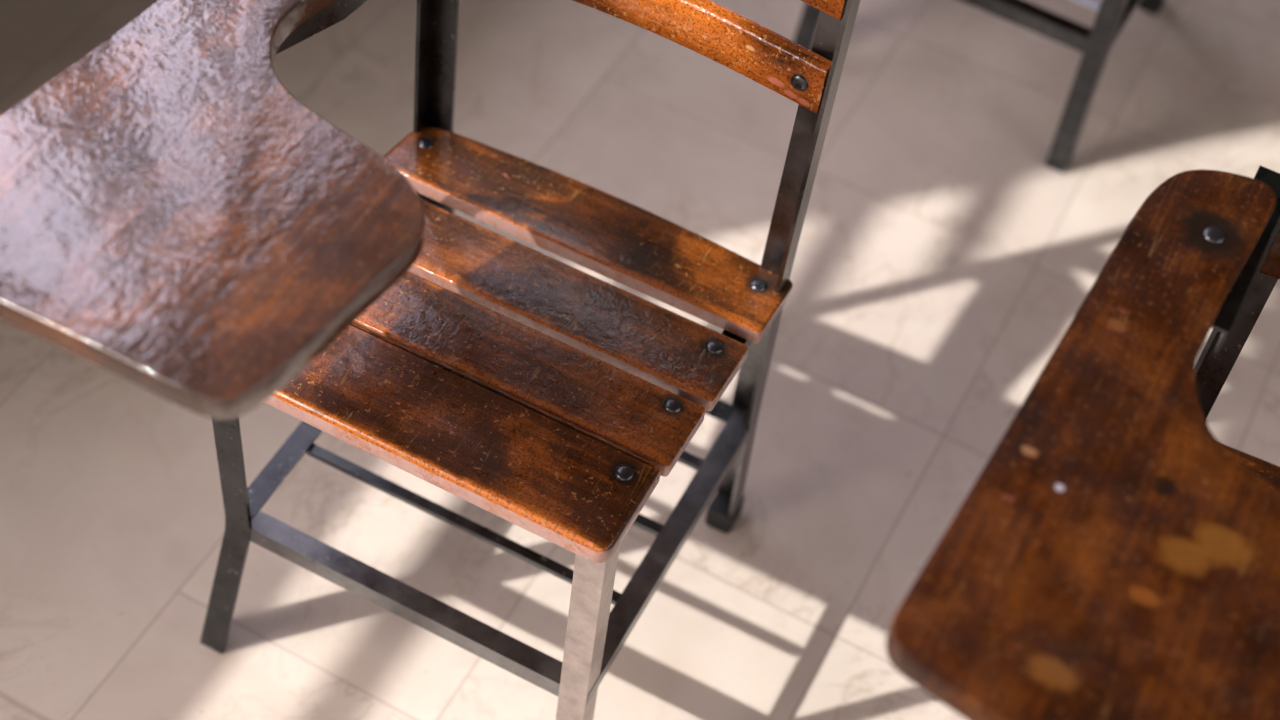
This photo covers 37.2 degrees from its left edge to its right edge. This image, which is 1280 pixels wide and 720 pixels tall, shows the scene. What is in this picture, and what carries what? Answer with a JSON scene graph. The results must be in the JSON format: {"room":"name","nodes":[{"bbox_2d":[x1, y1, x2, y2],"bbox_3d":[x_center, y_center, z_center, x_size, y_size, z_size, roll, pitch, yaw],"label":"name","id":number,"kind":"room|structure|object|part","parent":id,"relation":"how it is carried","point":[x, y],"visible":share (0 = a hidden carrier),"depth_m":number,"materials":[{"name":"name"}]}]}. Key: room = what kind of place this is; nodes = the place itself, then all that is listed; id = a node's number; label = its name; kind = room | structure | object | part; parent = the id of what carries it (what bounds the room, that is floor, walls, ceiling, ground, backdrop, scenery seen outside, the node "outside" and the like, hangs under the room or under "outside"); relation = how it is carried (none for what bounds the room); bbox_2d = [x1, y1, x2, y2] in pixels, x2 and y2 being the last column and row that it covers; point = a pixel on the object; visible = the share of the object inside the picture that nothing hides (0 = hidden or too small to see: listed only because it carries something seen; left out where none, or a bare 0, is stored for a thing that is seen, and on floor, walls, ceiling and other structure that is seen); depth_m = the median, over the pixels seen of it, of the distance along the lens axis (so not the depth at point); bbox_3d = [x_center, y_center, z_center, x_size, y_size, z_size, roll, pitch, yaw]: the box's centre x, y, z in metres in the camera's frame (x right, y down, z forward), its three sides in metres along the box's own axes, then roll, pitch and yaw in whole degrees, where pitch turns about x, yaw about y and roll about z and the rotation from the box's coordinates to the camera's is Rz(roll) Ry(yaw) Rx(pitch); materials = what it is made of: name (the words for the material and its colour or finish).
{"room":"classroom","nodes":[
{"label":"classroom","id":0,"kind":"room"},
{"bbox_2d":[0,0,1279,719],"bbox_3d":[0.832,1.113,1.584,5.540,0.100,6.740,25,53,13],"label":"floor","id":1,"kind":"structure","parent":0,"point":[940,264],"depth_m":2.31,"materials":[{"name":"stone"}]},
{"bbox_2d":[0,0,859,719],"bbox_3d":[-0.201,-0.023,1.678,0.513,0.980,0.645,25,53,13],"label":"chair","id":2,"kind":"object","parent":1,"relation":"on","point":[175,221],"visible":1,"depth_m":1.63,"materials":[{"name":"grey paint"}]},
{"bbox_3d":[-0.414,0.149,1.850,0.070,0.460,0.039,-18,56,-20],"label":"leg","id":3,"kind":"part","parent":2,"relation":"part of","materials":[{"name":"grey paint"}]},
{"bbox_3d":[-0.195,-0.275,1.881,0.036,0.980,0.062,25,53,13],"label":"leg","id":4,"kind":"part","parent":2,"relation":"part of","materials":[{"name":"grey paint"}]},
{"bbox_3d":[-0.056,0.298,1.772,0.034,0.460,0.044,25,53,13],"label":"leg","id":5,"kind":"part","parent":2,"relation":"part of","materials":[{"name":"metal"}]},
{"bbox_3d":[0.043,0.045,1.729,0.024,0.071,0.379,25,53,13],"label":"seat rail","id":6,"kind":"part","parent":2,"relation":"part of","materials":[{"name":"grey paint"}]},
{"bbox_3d":[0.138,-0.123,1.798,0.030,0.980,0.062,25,53,13],"label":"leg","id":7,"kind":"part","parent":2,"relation":"part of","materials":[{"name":"grey metal"}]},
{"bbox_2d":[793,0,1164,173],"bbox_3d":[0.455,-0.756,2.344,0.531,0.980,0.620,27,53,14],"label":"chair","id":8,"kind":"object","parent":1,"relation":"on","point":[1095,44],"visible":0.93,"depth_m":2.47,"materials":[{"name":"grey paint"}]},
{"bbox_3d":[0.261,-0.584,2.518,0.040,0.460,0.044,27,53,14],"label":"leg","id":9,"kind":"part","parent":8,"relation":"part of","materials":[{"name":"grey paint"}]},
{"bbox_3d":[0.593,-0.418,2.424,0.034,0.460,0.044,27,53,14],"label":"leg","id":10,"kind":"part","parent":8,"relation":"part of","materials":[{"name":"grey paint"}]},
{"bbox_2d":[1073,0,1101,10],"bbox_3d":[0.576,-0.528,2.529,0.130,0.011,0.132,27,53,14],"label":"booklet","id":11,"kind":"object","parent":8,"relation":"on","point":[1094,4],"visible":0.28,"depth_m":2.48,"materials":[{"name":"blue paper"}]},
{"bbox_2d":[886,165,1279,719],"bbox_3d":[0.499,0.264,1.531,0.531,0.980,0.620,25,53,13],"label":"chair","id":12,"kind":"object","parent":1,"relation":"on","point":[1110,557],"visible":1,"depth_m":1.28,"materials":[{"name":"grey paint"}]},
{"bbox_3d":[0.512,0.024,1.725,0.036,0.980,0.062,25,53,13],"label":"leg","id":13,"kind":"part","parent":12,"relation":"part of","materials":[{"name":"grey paint"}]}
]}

